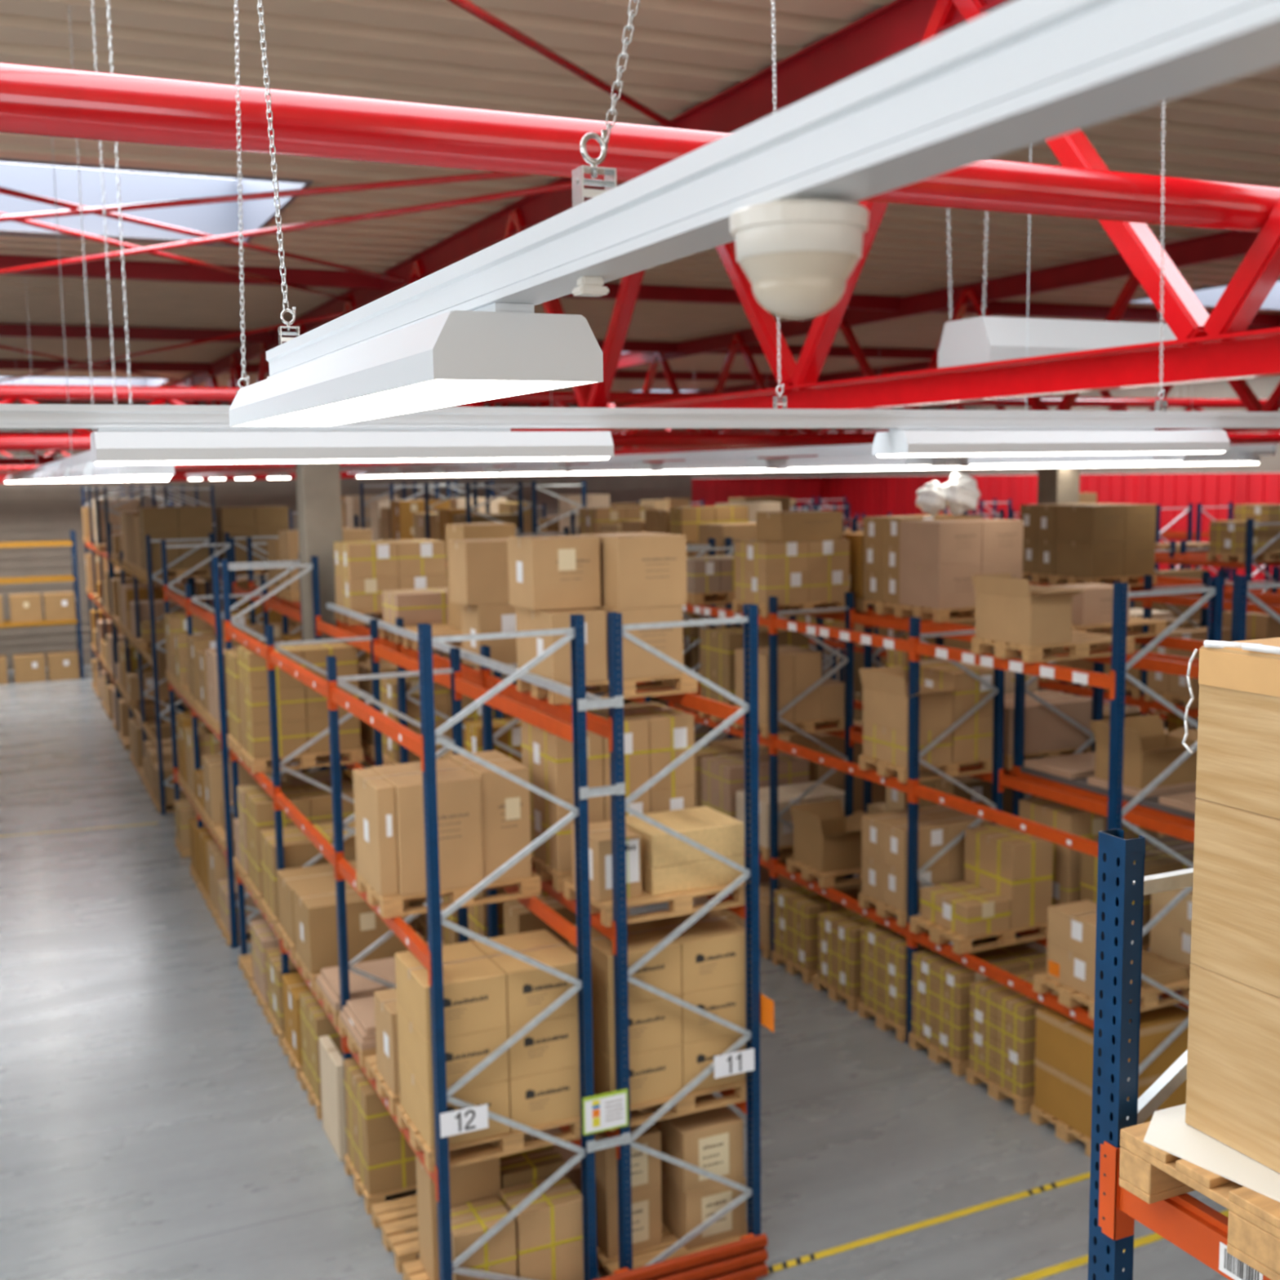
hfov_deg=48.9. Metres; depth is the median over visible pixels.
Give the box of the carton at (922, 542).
[899,520,982,565]
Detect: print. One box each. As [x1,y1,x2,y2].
[626,844,635,850]
[631,1151,641,1157]
[632,1208,642,1214]
[702,1142,723,1150]
[702,1153,719,1159]
[703,1160,723,1167]
[706,1199,725,1207]
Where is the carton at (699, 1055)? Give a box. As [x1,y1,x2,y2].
[681,1032,751,1093]
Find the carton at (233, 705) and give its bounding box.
[226,692,241,744]
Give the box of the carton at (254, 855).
[246,834,262,894]
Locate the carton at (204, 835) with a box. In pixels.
[196,826,214,867]
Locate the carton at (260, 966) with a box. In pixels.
[251,942,266,982]
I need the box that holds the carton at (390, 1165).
[345,1107,417,1195]
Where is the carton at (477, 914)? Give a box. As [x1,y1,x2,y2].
[467,888,549,942]
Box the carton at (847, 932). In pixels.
[835,916,879,952]
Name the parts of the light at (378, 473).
plate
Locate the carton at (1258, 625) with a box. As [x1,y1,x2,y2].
[1222,610,1279,639]
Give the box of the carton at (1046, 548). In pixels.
[1036,539,1055,574]
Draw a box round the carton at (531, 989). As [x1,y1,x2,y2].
[472,928,582,1026]
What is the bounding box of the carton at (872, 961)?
[860,946,882,975]
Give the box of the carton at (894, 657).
[886,648,942,683]
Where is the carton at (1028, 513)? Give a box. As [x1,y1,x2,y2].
[1020,503,1063,539]
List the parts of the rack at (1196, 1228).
post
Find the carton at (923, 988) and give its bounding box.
[911,973,935,1004]
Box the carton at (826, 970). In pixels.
[817,955,835,986]
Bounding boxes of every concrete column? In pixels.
[295,462,351,780]
[1033,467,1079,797]
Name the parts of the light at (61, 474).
plate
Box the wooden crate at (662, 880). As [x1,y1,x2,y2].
[640,854,744,895]
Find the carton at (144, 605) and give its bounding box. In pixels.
[129,599,196,636]
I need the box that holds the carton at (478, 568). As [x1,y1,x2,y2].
[448,537,509,606]
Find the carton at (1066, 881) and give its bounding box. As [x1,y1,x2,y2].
[1052,862,1080,906]
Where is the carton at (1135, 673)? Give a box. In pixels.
[1104,663,1141,688]
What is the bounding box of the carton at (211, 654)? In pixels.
[205,646,237,688]
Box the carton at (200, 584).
[195,578,222,604]
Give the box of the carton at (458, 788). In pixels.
[370,759,483,896]
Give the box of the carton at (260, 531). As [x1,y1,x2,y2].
[255,525,288,546]
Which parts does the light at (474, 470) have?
plate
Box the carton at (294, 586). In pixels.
[280,559,299,591]
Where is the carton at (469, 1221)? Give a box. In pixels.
[450,1196,517,1279]
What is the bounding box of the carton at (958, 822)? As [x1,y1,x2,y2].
[928,812,991,864]
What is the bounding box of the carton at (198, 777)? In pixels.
[194,768,204,808]
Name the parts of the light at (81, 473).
plate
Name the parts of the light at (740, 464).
plate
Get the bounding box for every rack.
[0,530,84,679]
[81,485,155,732]
[107,522,213,814]
[132,484,216,713]
[160,537,308,948]
[177,523,278,711]
[221,555,631,1279]
[246,537,412,768]
[288,509,375,626]
[325,560,760,1270]
[360,481,524,667]
[413,480,590,688]
[511,527,716,741]
[536,503,551,532]
[537,509,578,536]
[577,526,795,739]
[637,501,797,511]
[666,540,1223,1114]
[689,499,836,511]
[751,539,1279,991]
[785,617,836,680]
[790,504,1004,679]
[795,497,961,620]
[808,518,1031,762]
[814,502,1020,528]
[817,496,996,527]
[851,518,1095,698]
[943,503,1193,591]
[979,498,1232,611]
[1029,571,1279,728]
[1073,567,1279,706]
[1087,828,1271,1279]
[1103,518,1279,728]
[1103,540,1279,701]
[1230,506,1279,605]
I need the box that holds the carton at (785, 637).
[740,625,809,648]
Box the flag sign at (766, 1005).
[760,992,773,1032]
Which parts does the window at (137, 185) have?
pane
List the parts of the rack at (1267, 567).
post, post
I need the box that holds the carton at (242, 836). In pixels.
[239,826,248,873]
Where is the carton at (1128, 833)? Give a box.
[1117,823,1157,839]
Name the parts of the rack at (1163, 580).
post, post, post, post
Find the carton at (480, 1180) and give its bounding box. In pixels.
[415,1142,500,1279]
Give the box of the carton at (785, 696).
[735,682,793,725]
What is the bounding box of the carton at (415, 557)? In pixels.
[390,540,445,576]
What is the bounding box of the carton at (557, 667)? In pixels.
[515,606,607,684]
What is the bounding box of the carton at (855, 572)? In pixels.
[849,565,862,599]
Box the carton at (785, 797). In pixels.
[736,786,808,826]
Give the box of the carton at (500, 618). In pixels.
[461,604,516,668]
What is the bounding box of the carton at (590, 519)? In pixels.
[578,506,626,533]
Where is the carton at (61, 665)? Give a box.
[46,650,79,680]
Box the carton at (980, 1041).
[968,1025,995,1060]
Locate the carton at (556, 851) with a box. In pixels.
[529,790,604,871]
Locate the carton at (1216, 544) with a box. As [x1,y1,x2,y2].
[1208,536,1267,554]
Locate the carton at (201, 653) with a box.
[195,648,207,683]
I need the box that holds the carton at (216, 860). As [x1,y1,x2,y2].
[206,840,236,883]
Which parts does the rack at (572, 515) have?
post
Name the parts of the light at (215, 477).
plate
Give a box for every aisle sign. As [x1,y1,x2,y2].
[440,1103,488,1137]
[714,1048,754,1078]
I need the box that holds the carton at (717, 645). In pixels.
[700,626,768,674]
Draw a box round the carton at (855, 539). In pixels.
[842,531,862,567]
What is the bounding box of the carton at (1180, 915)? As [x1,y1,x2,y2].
[1151,888,1192,931]
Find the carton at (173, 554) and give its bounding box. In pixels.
[140,547,180,570]
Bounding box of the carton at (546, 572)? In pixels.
[507,534,600,610]
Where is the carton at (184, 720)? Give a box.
[176,711,205,751]
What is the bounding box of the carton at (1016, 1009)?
[995,991,1058,1031]
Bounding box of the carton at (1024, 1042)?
[995,1017,1035,1053]
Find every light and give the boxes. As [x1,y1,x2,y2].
[12,476,17,482]
[16,475,23,482]
[22,475,27,482]
[25,474,32,482]
[30,472,38,482]
[35,470,47,482]
[43,467,59,482]
[53,465,73,482]
[68,462,97,482]
[90,427,613,465]
[92,463,174,482]
[187,475,202,479]
[208,475,226,479]
[228,302,603,426]
[234,474,254,479]
[266,472,290,479]
[355,473,366,477]
[364,469,403,477]
[401,467,446,476]
[445,466,499,476]
[500,463,566,475]
[564,469,572,474]
[569,461,652,474]
[649,469,658,473]
[657,466,664,473]
[661,457,768,473]
[764,463,777,471]
[778,466,789,471]
[786,453,932,471]
[872,427,1229,457]
[928,458,960,469]
[937,315,1177,368]
[959,463,971,468]
[967,453,1184,469]
[1179,451,1254,465]
[1251,455,1260,464]
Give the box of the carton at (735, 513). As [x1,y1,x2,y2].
[707,505,749,523]
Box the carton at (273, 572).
[268,564,280,586]
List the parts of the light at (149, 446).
plate, plate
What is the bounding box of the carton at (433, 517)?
[417,513,439,533]
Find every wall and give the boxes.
[0,401,692,670]
[691,472,1279,621]
[819,376,1279,475]
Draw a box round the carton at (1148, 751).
[1088,713,1197,789]
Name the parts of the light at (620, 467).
plate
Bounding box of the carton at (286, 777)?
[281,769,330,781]
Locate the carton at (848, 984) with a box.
[834,965,861,997]
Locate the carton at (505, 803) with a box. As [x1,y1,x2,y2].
[449,750,531,881]
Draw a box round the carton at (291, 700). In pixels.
[244,684,306,724]
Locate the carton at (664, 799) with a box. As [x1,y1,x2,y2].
[648,784,694,813]
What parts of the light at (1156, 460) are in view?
plate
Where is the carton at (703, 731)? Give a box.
[674,703,761,748]
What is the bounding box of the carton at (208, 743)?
[183,725,230,755]
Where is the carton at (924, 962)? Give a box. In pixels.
[911,949,982,984]
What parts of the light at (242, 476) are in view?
plate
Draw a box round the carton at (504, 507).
[497,502,532,524]
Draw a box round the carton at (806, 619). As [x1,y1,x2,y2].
[795,614,842,628]
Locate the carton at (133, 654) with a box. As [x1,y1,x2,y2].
[120,644,144,671]
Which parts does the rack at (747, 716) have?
post, post, post, post, post, post, post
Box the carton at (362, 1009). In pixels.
[346,995,375,1034]
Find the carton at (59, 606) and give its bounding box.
[42,591,75,621]
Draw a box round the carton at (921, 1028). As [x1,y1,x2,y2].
[911,1013,935,1046]
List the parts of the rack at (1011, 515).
post, post, post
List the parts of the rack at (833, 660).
post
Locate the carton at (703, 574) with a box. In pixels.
[686,556,719,593]
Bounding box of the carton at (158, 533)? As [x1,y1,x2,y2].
[139,528,179,550]
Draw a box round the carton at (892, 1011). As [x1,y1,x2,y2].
[880,995,906,1026]
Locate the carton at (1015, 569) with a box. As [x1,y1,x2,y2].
[981,562,1022,578]
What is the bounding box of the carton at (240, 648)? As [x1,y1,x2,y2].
[237,644,295,684]
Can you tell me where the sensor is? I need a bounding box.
[728,198,869,319]
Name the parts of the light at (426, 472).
plate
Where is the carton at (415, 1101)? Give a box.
[398,1055,510,1149]
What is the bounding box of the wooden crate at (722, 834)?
[620,805,744,867]
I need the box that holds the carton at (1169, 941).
[1149,916,1191,968]
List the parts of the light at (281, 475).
plate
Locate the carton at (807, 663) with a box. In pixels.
[764,644,822,688]
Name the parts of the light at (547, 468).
plate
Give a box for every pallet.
[83,536,94,542]
[85,586,93,594]
[93,542,106,550]
[93,593,102,601]
[93,645,97,654]
[96,689,100,698]
[97,544,106,551]
[97,599,102,607]
[103,661,107,671]
[106,608,111,617]
[106,665,111,675]
[106,709,113,719]
[109,670,115,680]
[111,552,119,560]
[111,613,119,622]
[112,720,117,732]
[114,554,119,562]
[115,617,119,626]
[115,678,119,689]
[118,621,123,631]
[118,731,129,743]
[119,684,123,694]
[121,737,130,750]
[122,558,127,567]
[122,624,127,635]
[122,689,127,701]
[126,560,132,570]
[126,628,131,639]
[126,695,185,707]
[129,751,134,765]
[130,563,136,573]
[130,633,158,644]
[133,760,143,773]
[134,637,165,649]
[135,565,201,576]
[137,768,143,782]
[140,568,210,579]
[142,777,148,791]
[147,786,154,802]
[152,795,174,813]
[165,670,173,685]
[172,677,187,693]
[174,836,191,857]
[177,773,186,792]
[180,684,189,702]
[185,784,195,805]
[188,693,199,711]
[190,865,199,888]
[193,797,204,819]
[197,702,208,722]
[198,880,208,906]
[203,811,222,835]
[207,712,229,733]
[207,897,219,924]
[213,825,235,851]
[217,916,251,946]
[218,566,268,575]
[226,733,241,758]
[233,857,248,886]
[235,568,268,571]
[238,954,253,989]
[240,746,364,773]
[246,876,262,908]
[251,980,268,1016]
[260,898,279,933]
[266,1007,284,1047]
[267,584,279,596]
[276,922,413,960]
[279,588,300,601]
[282,1037,302,1081]
[294,931,428,991]
[300,1071,322,1119]
[315,981,340,1027]
[333,610,383,625]
[338,1016,376,1068]
[344,1154,417,1214]
[355,870,541,918]
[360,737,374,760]
[365,1054,399,1116]
[371,1194,419,1273]
[377,620,448,641]
[382,752,421,765]
[394,625,462,651]
[396,1103,581,1173]
[402,1259,430,1279]
[412,916,427,940]
[516,671,697,704]
[530,853,572,892]
[537,530,576,535]
[563,876,750,927]
[586,1222,751,1275]
[593,1080,751,1131]
[687,591,734,604]
[698,711,733,725]
[714,908,737,924]
[732,600,844,617]
[733,717,844,737]
[748,841,793,861]
[759,942,770,959]
[771,951,817,984]
[786,857,862,888]
[813,974,861,1011]
[844,528,862,532]
[853,598,875,611]
[853,642,875,648]
[857,1002,906,1042]
[858,755,992,782]
[858,892,920,927]
[860,599,913,617]
[896,604,975,622]
[908,1032,969,1076]
[909,915,1047,954]
[965,1066,1034,1115]
[971,630,1134,662]
[980,746,1091,769]
[1022,572,1067,585]
[1030,1104,1091,1157]
[1032,972,1190,1019]
[1039,666,1096,681]
[1052,574,1156,586]
[1071,617,1167,637]
[1103,685,1161,698]
[1119,1120,1279,1279]
[1131,696,1181,713]
[1142,943,1150,951]
[1144,690,1199,708]
[1148,951,1190,977]
[1155,542,1208,552]
[1206,551,1279,562]
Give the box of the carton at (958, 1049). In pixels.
[934,1026,969,1060]
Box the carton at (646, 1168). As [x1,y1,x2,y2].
[580,1109,661,1200]
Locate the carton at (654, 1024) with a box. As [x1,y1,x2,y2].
[591,993,681,1058]
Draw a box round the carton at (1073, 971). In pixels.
[1046,942,1133,999]
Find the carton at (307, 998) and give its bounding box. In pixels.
[299,991,319,1045]
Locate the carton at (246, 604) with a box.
[222,589,259,618]
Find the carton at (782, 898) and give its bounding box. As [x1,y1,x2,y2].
[773,885,817,919]
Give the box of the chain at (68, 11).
[67,4,95,431]
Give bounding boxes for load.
[1182,637,1279,1173]
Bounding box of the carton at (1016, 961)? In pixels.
[983,946,1047,973]
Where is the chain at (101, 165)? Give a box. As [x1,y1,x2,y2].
[91,0,116,404]
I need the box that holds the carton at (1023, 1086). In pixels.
[995,1061,1035,1097]
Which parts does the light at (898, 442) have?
plate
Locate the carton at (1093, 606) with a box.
[1049,582,1129,625]
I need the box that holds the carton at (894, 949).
[881,931,948,967]
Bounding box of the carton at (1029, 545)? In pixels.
[1022,538,1036,573]
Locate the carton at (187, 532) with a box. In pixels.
[177,527,213,548]
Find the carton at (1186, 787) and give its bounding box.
[1087,776,1195,797]
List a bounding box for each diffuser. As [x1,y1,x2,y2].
[45,479,57,482]
[56,478,73,482]
[71,477,97,482]
[94,475,171,482]
[95,457,608,465]
[209,478,225,479]
[245,379,568,423]
[267,477,289,479]
[366,475,403,477]
[402,474,446,476]
[447,473,498,476]
[502,472,564,475]
[571,471,650,474]
[662,468,765,473]
[764,469,776,471]
[787,465,930,471]
[876,450,1225,457]
[928,466,959,469]
[969,461,1181,469]
[1179,462,1252,465]
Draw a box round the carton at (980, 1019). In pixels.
[969,1004,996,1038]
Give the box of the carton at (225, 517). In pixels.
[215,506,255,528]
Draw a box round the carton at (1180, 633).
[1148,628,1202,658]
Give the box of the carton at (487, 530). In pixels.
[445,522,515,630]
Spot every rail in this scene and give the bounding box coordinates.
[0,404,1279,428]
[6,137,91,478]
[186,145,1222,475]
[266,0,1279,378]
[347,224,1276,474]
[499,271,1275,471]
[652,390,1177,469]
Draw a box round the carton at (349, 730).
[306,715,360,754]
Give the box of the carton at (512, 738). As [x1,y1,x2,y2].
[465,717,521,764]
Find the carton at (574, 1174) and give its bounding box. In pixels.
[530,1126,581,1193]
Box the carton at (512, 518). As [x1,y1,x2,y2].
[452,513,519,536]
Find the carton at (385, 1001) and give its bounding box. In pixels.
[373,987,399,1095]
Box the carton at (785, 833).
[736,813,793,848]
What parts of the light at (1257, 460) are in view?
plate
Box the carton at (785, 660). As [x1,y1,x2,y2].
[734,647,793,690]
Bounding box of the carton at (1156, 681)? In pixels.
[1146,670,1168,693]
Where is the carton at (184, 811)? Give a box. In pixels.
[174,799,196,848]
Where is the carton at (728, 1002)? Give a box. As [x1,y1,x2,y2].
[680,981,751,1044]
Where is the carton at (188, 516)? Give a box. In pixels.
[173,506,213,528]
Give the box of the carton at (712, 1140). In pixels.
[640,1093,743,1193]
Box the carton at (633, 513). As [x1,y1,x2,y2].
[617,506,656,520]
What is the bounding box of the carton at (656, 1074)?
[592,1043,682,1106]
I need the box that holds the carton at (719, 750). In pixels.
[694,746,734,785]
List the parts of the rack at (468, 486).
post, post, post, post, post, post, post, post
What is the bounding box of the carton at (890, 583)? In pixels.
[881,573,899,604]
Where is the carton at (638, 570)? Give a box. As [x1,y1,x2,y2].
[578,532,687,608]
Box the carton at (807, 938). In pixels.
[790,920,817,949]
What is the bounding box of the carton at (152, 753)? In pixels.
[146,745,178,774]
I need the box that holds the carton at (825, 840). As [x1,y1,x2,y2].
[789,799,870,873]
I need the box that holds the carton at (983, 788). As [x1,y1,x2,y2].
[933,775,995,807]
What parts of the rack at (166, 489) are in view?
post, post, post, post, post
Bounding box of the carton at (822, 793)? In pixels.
[777,781,847,815]
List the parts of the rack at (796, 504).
post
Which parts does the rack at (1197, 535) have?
post, post, post, post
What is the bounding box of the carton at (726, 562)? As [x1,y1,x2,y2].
[694,555,734,591]
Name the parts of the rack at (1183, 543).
post, post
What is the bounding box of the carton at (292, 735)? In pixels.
[246,719,307,759]
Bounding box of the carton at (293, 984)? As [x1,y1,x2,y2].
[281,972,311,1032]
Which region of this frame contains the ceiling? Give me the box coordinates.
[0,0,1279,391]
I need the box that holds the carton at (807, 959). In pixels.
[790,940,817,970]
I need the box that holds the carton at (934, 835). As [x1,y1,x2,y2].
[882,817,950,871]
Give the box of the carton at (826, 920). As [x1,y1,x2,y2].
[817,907,864,942]
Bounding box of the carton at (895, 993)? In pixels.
[880,976,906,1007]
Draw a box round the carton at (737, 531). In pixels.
[697,522,755,555]
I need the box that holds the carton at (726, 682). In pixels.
[700,666,735,706]
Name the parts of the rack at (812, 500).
post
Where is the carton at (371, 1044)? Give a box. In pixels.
[339,1011,376,1050]
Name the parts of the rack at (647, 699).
post, post, post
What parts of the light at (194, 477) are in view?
plate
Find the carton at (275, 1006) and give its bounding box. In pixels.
[266,979,284,1032]
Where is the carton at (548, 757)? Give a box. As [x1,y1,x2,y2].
[520,711,603,799]
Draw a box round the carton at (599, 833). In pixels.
[571,820,641,902]
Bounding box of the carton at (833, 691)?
[821,678,844,719]
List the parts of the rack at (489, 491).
post, post, post, post, post, post, post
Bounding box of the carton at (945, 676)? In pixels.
[916,661,996,718]
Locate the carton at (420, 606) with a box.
[382,587,448,625]
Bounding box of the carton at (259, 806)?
[244,785,311,849]
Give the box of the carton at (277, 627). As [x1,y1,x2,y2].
[250,622,296,644]
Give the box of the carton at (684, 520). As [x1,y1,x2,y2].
[670,506,715,541]
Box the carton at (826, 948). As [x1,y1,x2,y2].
[817,934,835,964]
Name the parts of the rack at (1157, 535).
post, post, post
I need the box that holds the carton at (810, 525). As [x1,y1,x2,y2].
[755,510,842,542]
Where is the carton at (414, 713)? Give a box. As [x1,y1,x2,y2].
[380,702,449,734]
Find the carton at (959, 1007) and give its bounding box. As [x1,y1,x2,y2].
[934,985,970,1018]
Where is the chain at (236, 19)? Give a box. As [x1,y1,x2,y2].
[234,0,248,392]
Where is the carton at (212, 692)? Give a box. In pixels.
[207,680,228,721]
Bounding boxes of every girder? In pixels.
[0,254,1279,451]
[0,359,888,466]
[0,399,788,471]
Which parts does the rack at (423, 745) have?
post, post, post, post, post, post, post, post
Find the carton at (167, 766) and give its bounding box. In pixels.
[152,761,179,787]
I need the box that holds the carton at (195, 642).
[186,632,238,671]
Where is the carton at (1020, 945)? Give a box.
[971,937,1028,955]
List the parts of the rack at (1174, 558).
post, post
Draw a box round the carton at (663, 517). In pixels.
[655,510,671,533]
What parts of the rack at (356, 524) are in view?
post, post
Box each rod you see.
[0,171,535,222]
[0,179,617,275]
[0,186,404,282]
[0,212,354,302]
[0,312,344,382]
[0,345,191,384]
[447,0,684,128]
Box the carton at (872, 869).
[861,854,883,902]
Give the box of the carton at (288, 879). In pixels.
[276,860,410,945]
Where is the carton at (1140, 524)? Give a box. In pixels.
[1102,503,1156,540]
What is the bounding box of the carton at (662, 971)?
[568,920,681,1007]
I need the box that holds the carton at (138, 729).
[134,723,167,747]
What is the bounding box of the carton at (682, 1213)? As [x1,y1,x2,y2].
[661,1170,746,1248]
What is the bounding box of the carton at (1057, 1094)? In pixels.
[1034,1057,1186,1139]
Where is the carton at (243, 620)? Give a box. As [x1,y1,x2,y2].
[221,609,248,626]
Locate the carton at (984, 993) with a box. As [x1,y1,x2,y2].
[969,973,1033,1016]
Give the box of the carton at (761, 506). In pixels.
[740,502,781,511]
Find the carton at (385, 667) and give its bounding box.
[357,660,410,707]
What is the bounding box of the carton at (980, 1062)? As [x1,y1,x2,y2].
[968,1046,995,1081]
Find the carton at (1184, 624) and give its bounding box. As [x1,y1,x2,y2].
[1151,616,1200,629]
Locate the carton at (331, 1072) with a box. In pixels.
[319,1035,346,1161]
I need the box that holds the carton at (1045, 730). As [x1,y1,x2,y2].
[1003,689,1095,755]
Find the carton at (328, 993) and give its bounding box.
[315,974,373,1010]
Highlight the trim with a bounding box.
[691,428,819,478]
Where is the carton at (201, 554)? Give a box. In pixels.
[179,547,214,568]
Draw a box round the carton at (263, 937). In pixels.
[250,920,279,961]
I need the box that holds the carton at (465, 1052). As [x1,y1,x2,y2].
[396,1004,508,1096]
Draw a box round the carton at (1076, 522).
[1055,504,1124,542]
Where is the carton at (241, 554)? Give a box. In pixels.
[217,546,257,566]
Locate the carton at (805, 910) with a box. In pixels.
[790,893,847,928]
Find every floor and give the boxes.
[0,645,1228,1279]
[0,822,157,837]
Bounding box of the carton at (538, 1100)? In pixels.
[508,1065,584,1132]
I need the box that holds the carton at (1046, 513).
[1037,504,1074,540]
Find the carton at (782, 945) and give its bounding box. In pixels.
[773,931,791,960]
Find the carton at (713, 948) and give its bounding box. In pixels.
[646,910,750,994]
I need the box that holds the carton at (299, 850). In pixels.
[259,819,355,918]
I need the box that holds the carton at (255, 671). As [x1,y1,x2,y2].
[243,646,304,688]
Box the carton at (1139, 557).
[1123,539,1155,576]
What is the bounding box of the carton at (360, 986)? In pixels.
[320,956,395,1000]
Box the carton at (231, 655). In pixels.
[225,648,239,701]
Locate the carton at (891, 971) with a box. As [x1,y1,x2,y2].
[881,956,906,987]
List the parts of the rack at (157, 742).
post, post, post, post, post, post, post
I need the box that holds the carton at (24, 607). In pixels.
[8,592,42,622]
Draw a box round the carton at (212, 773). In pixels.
[201,752,300,823]
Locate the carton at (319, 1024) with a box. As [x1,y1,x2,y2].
[307,1004,342,1061]
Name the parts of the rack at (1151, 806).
post, post, post, post, post, deck plate, post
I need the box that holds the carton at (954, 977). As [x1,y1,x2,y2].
[934,955,1007,997]
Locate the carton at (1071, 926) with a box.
[1047,899,1133,962]
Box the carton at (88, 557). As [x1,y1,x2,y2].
[84,553,108,572]
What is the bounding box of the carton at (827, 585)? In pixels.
[807,569,849,602]
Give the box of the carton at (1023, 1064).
[995,1039,1035,1075]
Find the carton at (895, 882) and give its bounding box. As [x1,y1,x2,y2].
[882,863,950,912]
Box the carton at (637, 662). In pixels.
[590,605,683,679]
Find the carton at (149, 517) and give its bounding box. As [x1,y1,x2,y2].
[137,506,177,528]
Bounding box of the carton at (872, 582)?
[862,572,881,601]
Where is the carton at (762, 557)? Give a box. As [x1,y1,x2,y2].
[733,539,808,573]
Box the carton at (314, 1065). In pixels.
[309,1047,354,1103]
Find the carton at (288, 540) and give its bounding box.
[278,529,299,560]
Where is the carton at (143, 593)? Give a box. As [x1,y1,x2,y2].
[124,586,157,609]
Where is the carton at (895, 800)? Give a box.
[885,775,907,812]
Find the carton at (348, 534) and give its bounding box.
[342,528,371,542]
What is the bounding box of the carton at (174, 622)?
[164,612,196,646]
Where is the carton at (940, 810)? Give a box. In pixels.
[915,804,962,817]
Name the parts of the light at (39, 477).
plate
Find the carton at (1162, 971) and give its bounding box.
[1141,950,1188,988]
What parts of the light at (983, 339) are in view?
plate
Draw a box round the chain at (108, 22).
[106,0,132,404]
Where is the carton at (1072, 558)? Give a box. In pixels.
[1054,540,1124,577]
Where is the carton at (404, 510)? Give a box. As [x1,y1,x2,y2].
[395,500,425,524]
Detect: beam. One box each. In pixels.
[0,62,1279,232]
[0,323,935,359]
[0,464,812,484]
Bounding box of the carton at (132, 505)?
[119,497,144,518]
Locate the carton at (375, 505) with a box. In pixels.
[369,500,395,522]
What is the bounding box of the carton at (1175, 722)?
[1167,703,1198,733]
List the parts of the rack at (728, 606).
post, post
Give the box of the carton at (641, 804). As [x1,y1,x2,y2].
[603,790,649,821]
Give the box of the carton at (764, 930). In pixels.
[737,915,770,946]
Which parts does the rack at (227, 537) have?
post, post, post, post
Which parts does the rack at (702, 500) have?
post, post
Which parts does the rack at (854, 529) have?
post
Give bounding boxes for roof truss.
[146,0,1279,466]
[413,230,1279,463]
[606,315,1279,462]
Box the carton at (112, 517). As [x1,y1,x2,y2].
[92,498,120,521]
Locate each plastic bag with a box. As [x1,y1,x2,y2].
[915,480,947,515]
[941,471,981,515]
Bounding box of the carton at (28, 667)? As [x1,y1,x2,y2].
[13,652,46,683]
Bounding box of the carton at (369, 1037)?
[342,1005,375,1041]
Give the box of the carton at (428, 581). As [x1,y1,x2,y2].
[398,573,446,590]
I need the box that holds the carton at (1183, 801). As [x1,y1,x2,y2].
[1159,791,1196,813]
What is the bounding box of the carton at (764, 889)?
[759,883,786,925]
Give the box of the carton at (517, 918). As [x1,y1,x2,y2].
[503,895,581,947]
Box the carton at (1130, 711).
[1102,702,1150,717]
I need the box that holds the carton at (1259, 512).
[1234,503,1279,520]
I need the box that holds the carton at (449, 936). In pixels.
[440,895,458,944]
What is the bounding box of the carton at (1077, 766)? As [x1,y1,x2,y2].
[1023,751,1095,779]
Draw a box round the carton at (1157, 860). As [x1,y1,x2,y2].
[1080,835,1194,945]
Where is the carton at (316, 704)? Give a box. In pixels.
[304,680,359,719]
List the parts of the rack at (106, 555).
post, post, post, post, post, post, post, post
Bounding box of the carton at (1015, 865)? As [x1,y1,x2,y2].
[964,823,1053,928]
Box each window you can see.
[0,158,312,247]
[0,375,173,386]
[625,388,704,392]
[1129,279,1279,310]
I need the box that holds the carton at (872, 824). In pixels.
[862,809,926,862]
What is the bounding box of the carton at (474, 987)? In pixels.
[395,941,506,1041]
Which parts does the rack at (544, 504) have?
post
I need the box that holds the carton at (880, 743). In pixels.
[862,721,952,768]
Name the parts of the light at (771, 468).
plate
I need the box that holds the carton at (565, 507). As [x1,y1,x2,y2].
[558,494,589,514]
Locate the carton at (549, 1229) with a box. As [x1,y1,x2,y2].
[499,1173,583,1279]
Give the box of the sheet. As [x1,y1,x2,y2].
[1143,1103,1279,1202]
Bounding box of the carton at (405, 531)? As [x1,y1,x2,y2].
[395,524,413,539]
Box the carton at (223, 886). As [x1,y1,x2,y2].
[217,876,265,933]
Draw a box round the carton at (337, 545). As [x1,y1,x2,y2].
[333,540,388,576]
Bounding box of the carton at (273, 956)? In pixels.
[265,946,298,1001]
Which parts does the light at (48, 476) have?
plate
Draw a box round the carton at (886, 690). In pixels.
[858,665,964,733]
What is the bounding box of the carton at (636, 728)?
[586,707,649,792]
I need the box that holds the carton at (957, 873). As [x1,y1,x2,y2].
[949,862,964,882]
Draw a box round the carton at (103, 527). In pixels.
[93,520,121,544]
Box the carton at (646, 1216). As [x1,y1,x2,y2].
[581,1172,662,1257]
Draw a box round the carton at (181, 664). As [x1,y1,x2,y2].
[175,656,188,683]
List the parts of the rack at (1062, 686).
post, post, post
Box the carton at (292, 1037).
[283,1007,302,1065]
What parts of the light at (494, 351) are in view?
plate, plate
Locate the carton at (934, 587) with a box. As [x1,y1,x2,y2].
[899,562,981,609]
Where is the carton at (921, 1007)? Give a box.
[911,993,935,1025]
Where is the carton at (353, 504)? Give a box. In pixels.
[345,495,375,518]

